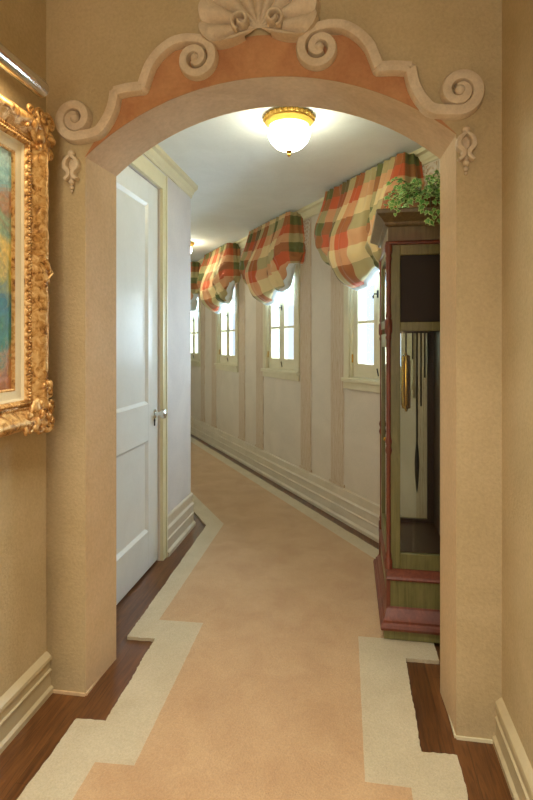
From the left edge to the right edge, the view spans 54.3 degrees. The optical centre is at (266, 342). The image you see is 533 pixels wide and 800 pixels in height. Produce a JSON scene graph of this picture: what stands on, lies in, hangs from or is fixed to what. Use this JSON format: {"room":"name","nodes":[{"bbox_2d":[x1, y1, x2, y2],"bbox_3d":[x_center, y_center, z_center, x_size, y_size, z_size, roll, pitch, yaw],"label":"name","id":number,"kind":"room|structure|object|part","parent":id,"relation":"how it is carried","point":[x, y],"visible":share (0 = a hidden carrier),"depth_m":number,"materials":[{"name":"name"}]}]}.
{"room":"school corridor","nodes":[
{"label":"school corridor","id":0,"kind":"room"},
{"bbox_2d":[53,677,99,696],"bbox_3d":[-0.724,1.295,2.038,0.161,0.010,0.234,0,0,9],"label":"trim","id":1,"kind":"structure","parent":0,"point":[93,685],"depth_m":1.93,"materials":[{"name":"paint"}]},
{"bbox_2d":[0,0,190,696],"bbox_3d":[-1.056,-0.075,0.965,0.150,2.750,5.570,0,0,9],"label":"wall","id":2,"kind":"structure","parent":0,"point":[22,22],"depth_m":1.88,"materials":[{"name":"beige paint"}]},
{"bbox_2d":[0,43,48,97],"bbox_3d":[-0.838,-0.871,1.388,0.146,0.128,0.675,0,0,9],"label":"picture light","id":3,"kind":"object","parent":2,"relation":"attached to","point":[9,62],"visible":1,"depth_m":1.58,"materials":[{"name":"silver metal"}]},
{"bbox_2d":[0,651,53,754],"bbox_3d":[-1.108,1.225,0.070,0.030,0.150,3.787,0,0,9],"label":"baseboard","id":4,"kind":"structure","parent":2,"relation":"attached to","point":[25,697],"depth_m":1.78,"materials":[{"name":"paint"}]},
{"bbox_2d":[0,94,55,436],"bbox_3d":[-0.880,-0.246,1.291,0.084,1.126,1.180,0,0,9],"label":"framed painting","id":5,"kind":"object","parent":2,"relation":"attached to","point":[26,139],"visible":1,"depth_m":1.74,"materials":[{"name":"wood"}]},
{"bbox_2d":[116,166,166,604],"bbox_3d":[-0.695,0.186,2.699,0.115,2.204,0.812,0,0,9],"label":"door","id":6,"kind":"structure","parent":2,"relation":"in","point":[137,413],"depth_m":2.80,"materials":[{"name":"paint"}]},
{"bbox_3d":[-0.728,-0.223,2.701,0.030,1.135,0.523,0,0,9],"label":"panel","id":7,"kind":"part","parent":6,"relation":"part of","materials":[{"name":"paint"}]},
{"bbox_3d":[-0.728,0.812,2.701,0.030,0.515,0.523,0,0,9],"label":"panel","id":8,"kind":"part","parent":6,"relation":"part of","materials":[{"name":"paint"}]},
{"bbox_3d":[-0.620,0.415,3.042,0.075,0.054,0.054,0,0,9],"label":"knob","id":9,"kind":"part","parent":6,"relation":"part of","materials":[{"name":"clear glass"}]},
{"bbox_2d":[130,155,167,560],"bbox_3d":[-0.713,0.145,2.701,0.076,2.310,0.947,0,0,9],"label":"door frame","id":10,"kind":"structure","parent":2,"relation":"attached to","point":[141,164],"depth_m":3.11,"materials":[{"name":"beige paint"}]},
{"bbox_2d":[0,434,512,799],"bbox_3d":[-0.384,1.360,3.190,3.497,0.120,10.911,0,0,-6],"label":"floor","id":11,"kind":"structure","parent":0,"point":[484,779],"depth_m":1.84,"materials":[{"name":"brown wood"}]},
{"bbox_2d":[17,437,467,799],"bbox_3d":[-0.509,1.292,3.334,2.558,0.014,10.192,0,0,-7],"label":"rug","id":12,"kind":"object","parent":11,"relation":"on","point":[269,670],"visible":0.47,"depth_m":1.97,"materials":[{"name":"beige carpet"}]},
{"bbox_2d":[370,206,439,642],"bbox_3d":[0.697,0.351,2.562,0.340,1.867,0.698,0,0,9],"label":"clock","id":13,"kind":"object","parent":12,"relation":"on","point":[407,563],"visible":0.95,"depth_m":2.33,"materials":[{"name":"green paint"}]},
{"bbox_3d":[0.592,0.472,2.579,0.020,1.035,0.456,0,0,9],"label":"trunk door","id":14,"kind":"part","parent":13,"relation":"part of","materials":[{"name":"green paint"}]},
{"bbox_3d":[0.593,0.460,2.579,0.003,0.890,0.356,0,0,9],"label":"door glass","id":15,"kind":"part","parent":13,"relation":"part of","materials":[{"name":"white"}]},
{"bbox_3d":[0.765,0.285,2.795,0.280,1.450,0.022,0,0,9],"label":"frame","id":16,"kind":"part","parent":13,"relation":"part of","materials":[{"name":"green paint"}]},
{"bbox_3d":[0.697,-0.551,2.562,0.340,0.062,0.696,0,0,9],"label":"crown molding","id":17,"kind":"part","parent":13,"relation":"part of","materials":[{"name":"green paint"}]},
{"bbox_3d":[0.706,1.198,2.561,0.322,0.084,0.698,0,0,9],"label":"molding","id":18,"kind":"part","parent":13,"relation":"part of","materials":[{"name":"red paint"}]},
{"bbox_3d":[0.719,1.025,2.558,0.296,0.034,0.612,0,0,9],"label":"waist molding","id":19,"kind":"part","parent":13,"relation":"part of","materials":[{"name":"red paint"}]},
{"bbox_2d":[379,239,439,329],"bbox_3d":[0.719,-0.263,2.558,0.296,0.386,0.536,0,0,9],"label":"hood","id":20,"kind":"object","parent":13,"relation":"attached to","point":[409,273],"depth_m":2.32,"materials":[{"name":"red paint"}]},
{"bbox_3d":[0.724,1.100,2.558,0.286,0.120,0.592,0,0,9],"label":"panel","id":21,"kind":"part","parent":13,"relation":"part of","materials":[{"name":"green paint"}]},
{"bbox_2d":[384,169,439,226],"bbox_3d":[0.750,-0.644,2.400,0.428,0.308,0.529,0,0,9],"label":"ivy plant","id":22,"kind":"object","parent":13,"relation":"on","point":[409,195],"visible":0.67,"depth_m":2.26,"materials":[{"name":"leaves"},{"name":"foliage"}]},
{"bbox_2d":[409,195,439,207],"bbox_3d":[0.737,-0.625,2.414,0.164,0.085,0.164,0,0,9],"label":"basket","id":23,"kind":"object","parent":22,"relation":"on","point":[416,204],"depth_m":2.35,"materials":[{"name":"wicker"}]},
{"bbox_3d":[0.688,0.285,2.319,0.280,1.450,0.022,0,0,9],"label":"frame","id":24,"kind":"part","parent":13,"relation":"part of","materials":[{"name":"green paint"}]},
{"bbox_2d":[400,521,439,552],"bbox_3d":[0.730,0.978,2.557,0.246,0.045,0.460,0,0,9],"label":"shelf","id":25,"kind":"object","parent":13,"relation":"attached to","point":[415,536],"depth_m":2.55,"materials":[{"name":"brown wood"}]},
{"bbox_2d":[400,255,439,321],"bbox_3d":[0.692,-0.243,2.326,0.189,0.303,0.004,0,0,9],"label":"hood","id":26,"kind":"object","parent":13,"relation":"attached to","point":[419,274],"depth_m":2.32,"materials":[{"name":"black wood"}]},
{"bbox_3d":[0.758,0.123,2.552,0.007,0.373,0.007,0,0,-13],"label":"chime rod","id":27,"kind":"part","parent":13,"relation":"part of","materials":[{"name":"black metal"}]},
{"bbox_3d":[0.776,0.053,2.549,0.007,0.233,0.007,0,0,-13],"label":"chime rod","id":28,"kind":"part","parent":13,"relation":"part of","materials":[{"name":"black metal"}]},
{"bbox_3d":[0.794,0.018,2.546,0.007,0.163,0.007,0,0,32],"label":"chime rod","id":29,"kind":"part","parent":13,"relation":"part of","materials":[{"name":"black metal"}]},
{"bbox_2d":[46,0,501,738],"bbox_3d":[0.277,-0.075,1.881,2.490,2.750,0.228,0,0,9],"label":"wall","id":30,"kind":"structure","parent":0,"point":[93,47],"depth_m":1.90,"materials":[{"name":"beige paint"}]},
{"bbox_2d":[62,150,80,192],"bbox_3d":[-0.718,-0.632,1.915,0.067,0.156,0.032,0,0,9],"label":"wall ornament","id":31,"kind":"object","parent":30,"relation":"attached to","point":[71,164],"visible":1,"depth_m":1.90,"materials":[{"name":"paint"}]},
{"bbox_2d":[55,33,218,144],"bbox_3d":[-0.472,-0.911,1.880,0.613,0.360,0.076,0,0,9],"label":"trim","id":32,"kind":"structure","parent":30,"relation":"attached to","point":[73,119],"depth_m":1.86,"materials":[{"name":"paint"}]},
{"bbox_2d":[198,0,320,49],"bbox_3d":[-0.030,-1.182,1.785,0.428,0.299,0.058,0,0,9],"label":"shell ornament","id":33,"kind":"object","parent":30,"relation":"attached to","point":[225,24],"visible":1,"depth_m":1.79,"materials":[{"name":"paint"}]},
{"bbox_2d":[85,35,455,156],"bbox_3d":[-0.022,-0.879,1.813,1.308,0.386,0.006,0,0,9],"label":"painted band","id":34,"kind":"object","parent":30,"relation":"attached to","point":[258,56],"visible":0.77,"depth_m":1.81,"materials":[{"name":"paint"}]},
{"bbox_2d":[296,19,484,120],"bbox_3d":[0.405,-0.911,1.739,0.613,0.360,0.076,0,0,9],"label":"trim","id":35,"kind":"structure","parent":30,"relation":"attached to","point":[469,87],"depth_m":1.71,"materials":[{"name":"paint"}]},
{"bbox_2d":[455,126,476,174],"bbox_3d":[0.651,-0.627,1.695,0.067,0.156,0.032,0,0,9],"label":"wall ornament","id":36,"kind":"object","parent":30,"relation":"attached to","point":[466,143],"visible":1,"depth_m":1.68,"materials":[{"name":"paint"}]},
{"bbox_2d":[158,106,421,261],"bbox_3d":[-0.831,-1.160,4.828,2.139,0.080,7.375,0,0,-22],"label":"ceiling","id":37,"kind":"structure","parent":0,"point":[244,182],"depth_m":3.25,"materials":[{"name":"paint"}]},
{"bbox_2d":[263,106,314,156],"bbox_3d":[0.112,-1.021,2.577,0.259,0.198,0.259,0,0,9],"label":"ceiling lamp","id":38,"kind":"object","parent":37,"relation":"attached to","point":[289,130],"visible":0.99,"depth_m":2.50,"materials":[{"name":"white glass"}]},
{"bbox_3d":[0.112,-1.011,2.577,0.211,0.118,0.211,0,0,9],"label":"glass globe","id":39,"kind":"part","parent":38,"relation":"part of","materials":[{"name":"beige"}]},
{"bbox_2d":[191,159,439,517],"bbox_3d":[0.068,0.090,5.092,0.120,2.420,7.350,0,0,-24],"label":"wall","id":40,"kind":"structure","parent":0,"point":[282,397],"depth_m":4.22,"materials":[{"name":"paint"}]},
{"bbox_2d":[191,294,200,366],"bbox_3d":[-1.016,-0.276,7.493,0.154,1.208,0.780,0,0,-24],"label":"window","id":41,"kind":"structure","parent":40,"relation":"in","point":[195,357],"depth_m":7.44,"materials":[{"name":"paint"}]},
{"bbox_3d":[-1.090,-0.279,7.622,0.035,1.039,0.290,0,0,-24],"label":"sash","id":42,"kind":"part","parent":41,"relation":"part of","materials":[{"name":"paint"}]},
{"bbox_3d":[-1.071,0.289,7.469,0.034,0.077,0.780,0,0,-24],"label":"sill","id":43,"kind":"part","parent":41,"relation":"part of","materials":[{"name":"paint"}]},
{"bbox_3d":[-0.970,-0.279,7.352,0.035,1.039,0.290,0,0,-24],"label":"sash","id":44,"kind":"part","parent":41,"relation":"part of","materials":[{"name":"paint"}]},
{"bbox_2d":[191,262,200,311],"bbox_3d":[-1.177,-0.723,7.411,0.361,0.752,1.010,0,0,-28],"label":"valance","id":45,"kind":"object","parent":40,"relation":"attached to","point":[195,266],"visible":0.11,"depth_m":7.02,"materials":[{"name":"fabric"}]},
{"bbox_2d":[200,301,204,421],"bbox_3d":[-0.864,0.018,7.025,0.019,2.085,0.205,0,0,-24],"label":"pilaster","id":46,"kind":"object","parent":40,"relation":"attached to","point":[202,419],"visible":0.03,"depth_m":7.03,"materials":[{"name":"paint"}]},
{"bbox_2d":[211,311,216,427],"bbox_3d":[-0.671,0.018,6.590,0.019,2.085,0.205,0,0,-24],"label":"pilaster","id":47,"kind":"object","parent":40,"relation":"attached to","point":[213,424],"visible":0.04,"depth_m":6.60,"materials":[{"name":"paint"}]},
{"bbox_2d":[197,243,240,313],"bbox_3d":[-0.599,-0.723,6.083,0.346,0.753,0.997,0,0,-25],"label":"valance","id":48,"kind":"object","parent":40,"relation":"attached to","point":[219,272],"visible":1,"depth_m":5.79,"materials":[{"name":"fabric"}]},
{"bbox_2d":[214,283,238,371],"bbox_3d":[-0.426,-0.276,6.163,0.154,1.208,0.780,0,0,-24],"label":"window","id":49,"kind":"structure","parent":40,"relation":"in","point":[225,361],"depth_m":6.14,"materials":[{"name":"paint"}]},
{"bbox_3d":[-0.500,-0.279,6.292,0.035,1.039,0.290,0,0,-24],"label":"sash","id":50,"kind":"part","parent":49,"relation":"part of","materials":[{"name":"paint"}]},
{"bbox_3d":[-0.481,0.289,6.139,0.034,0.077,0.780,0,0,-24],"label":"sill","id":51,"kind":"part","parent":49,"relation":"part of","materials":[{"name":"paint"}]},
{"bbox_3d":[-0.380,-0.279,6.022,0.035,1.039,0.290,0,0,-24],"label":"sash","id":52,"kind":"part","parent":49,"relation":"part of","materials":[{"name":"paint"}]},
{"bbox_2d":[238,249,245,440],"bbox_3d":[-0.274,0.018,5.695,0.019,2.085,0.205,0,0,-24],"label":"pilaster","id":53,"kind":"object","parent":40,"relation":"attached to","point":[241,436],"visible":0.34,"depth_m":5.69,"materials":[{"name":"paint"}]},
{"bbox_2d":[255,300,263,449],"bbox_3d":[-0.073,0.018,5.242,0.019,2.085,0.205,0,0,-24],"label":"pilaster","id":54,"kind":"object","parent":40,"relation":"attached to","point":[259,306],"visible":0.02,"depth_m":5.24,"materials":[{"name":"paint"}]},
{"bbox_2d":[239,211,305,305],"bbox_3d":[0.012,-0.723,4.730,0.368,0.751,0.996,0,0,-26],"label":"valance","id":55,"kind":"object","parent":40,"relation":"attached to","point":[271,253],"visible":1,"depth_m":4.47,"materials":[{"name":"fabric"}]},
{"bbox_2d":[261,263,299,380],"bbox_3d":[0.172,-0.276,4.815,0.154,1.208,0.780,0,0,-24],"label":"window","id":56,"kind":"structure","parent":40,"relation":"in","point":[282,367],"depth_m":4.79,"materials":[{"name":"paint"}]},
{"bbox_3d":[0.098,-0.279,4.944,0.035,1.039,0.290,0,0,-24],"label":"sash","id":57,"kind":"part","parent":56,"relation":"part of","materials":[{"name":"paint"}]},
{"bbox_3d":[0.118,0.289,4.791,0.034,0.077,0.780,0,0,-24],"label":"sill","id":58,"kind":"part","parent":56,"relation":"part of","materials":[{"name":"paint"}]},
{"bbox_3d":[0.218,-0.279,4.674,0.035,1.039,0.290,0,0,-24],"label":"sash","id":59,"kind":"part","parent":56,"relation":"part of","materials":[{"name":"paint"}]},
{"bbox_2d":[191,416,403,542],"bbox_3d":[-0.028,1.183,5.120,0.034,0.234,7.220,0,0,-24],"label":"baseboard","id":60,"kind":"structure","parent":40,"relation":"attached to","point":[357,512],"depth_m":4.38,"materials":[{"name":"paint"}]},
{"bbox_2d":[299,218,311,471],"bbox_3d":[0.324,0.018,4.347,0.019,2.085,0.205,0,0,-24],"label":"pilaster","id":61,"kind":"object","parent":40,"relation":"attached to","point":[306,266],"visible":0.95,"depth_m":4.33,"materials":[{"name":"paint"}]},
{"bbox_2d":[196,147,438,264],"bbox_3d":[-0.036,-1.077,5.117,0.050,0.085,7.220,0,0,-24],"label":"crown molding","id":62,"kind":"structure","parent":40,"relation":"attached to","point":[425,156],"depth_m":4.13,"materials":[{"name":"beige paint"}]},
{"bbox_2d":[329,268,344,487],"bbox_3d":[0.526,0.018,3.894,0.019,2.085,0.205,0,0,-24],"label":"pilaster","id":63,"kind":"object","parent":40,"relation":"attached to","point":[337,288],"visible":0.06,"depth_m":3.89,"materials":[{"name":"paint"}]},
{"bbox_2d":[314,152,424,290],"bbox_3d":[0.605,-0.723,3.388,0.358,0.751,1.012,0,0,-26],"label":"valance","id":64,"kind":"object","parent":40,"relation":"attached to","point":[345,221],"visible":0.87,"depth_m":3.28,"materials":[{"name":"fabric"}]},
{"bbox_2d":[341,271,415,397],"bbox_3d":[0.771,-0.276,3.467,0.154,1.208,0.780,0,0,-24],"label":"window","id":65,"kind":"structure","parent":40,"relation":"in","point":[358,375],"depth_m":3.67,"materials":[{"name":"paint"}]},
{"bbox_3d":[0.697,-0.279,3.596,0.035,1.039,0.290,0,0,-24],"label":"sash","id":66,"kind":"part","parent":65,"relation":"part of","materials":[{"name":"paint"}]},
{"bbox_3d":[0.716,0.289,3.443,0.034,0.077,0.780,0,0,-24],"label":"sill","id":67,"kind":"part","parent":65,"relation":"part of","materials":[{"name":"paint"}]},
{"bbox_3d":[0.817,-0.279,3.325,0.035,1.039,0.290,0,0,-24],"label":"sash","id":68,"kind":"part","parent":65,"relation":"part of","materials":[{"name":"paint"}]},
{"bbox_2d":[416,161,438,517],"bbox_3d":[0.923,0.018,2.999,0.019,2.085,0.205,0,0,-24],"label":"pilaster","id":69,"kind":"object","parent":40,"relation":"attached to","point":[421,494],"visible":0.2,"depth_m":3.02,"materials":[{"name":"paint"}]},
{"bbox_2d":[449,716,492,743],"bbox_3d":[0.708,1.295,1.809,0.146,0.010,0.234,0,0,9],"label":"trim","id":70,"kind":"structure","parent":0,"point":[464,738],"depth_m":1.70,"materials":[{"name":"beige paint"}]},
{"bbox_2d":[502,0,532,768],"bbox_3d":[0.538,-0.075,-0.194,0.150,2.750,3.787,0,0,9],"label":"wall","id":71,"kind":"structure","parent":0,"point":[517,15],"depth_m":1.53,"materials":[{"name":"beige paint"}]},
{"bbox_2d":[492,698,532,799],"bbox_3d":[0.449,1.225,-0.180,0.030,0.150,3.787,0,0,9],"label":"baseboard","id":72,"kind":"structure","parent":71,"relation":"attached to","point":[516,767],"depth_m":1.52,"materials":[{"name":"paint"}]},
{"bbox_3d":[-1.731,0.090,6.237,3.155,2.420,4.759,0,0,9],"label":"wall","id":73,"kind":"structure","parent":0,"visible":0},
{"bbox_2d":[143,144,197,197],"bbox_3d":[-1.445,-1.077,5.593,0.734,0.085,6.983,0,0,-17],"label":"crown molding","id":74,"kind":"structure","parent":73,"relation":"attached to","point":[156,154],"depth_m":3.22,"materials":[{"name":"beige paint"}]},
{"bbox_2d":[168,492,195,556],"bbox_3d":[-1.572,1.183,6.042,0.308,0.234,6.081,0,0,-21],"label":"baseboard","id":75,"kind":"structure","parent":73,"relation":"attached to","point":[181,522],"depth_m":3.42,"materials":[{"name":"paint"}]}
]}

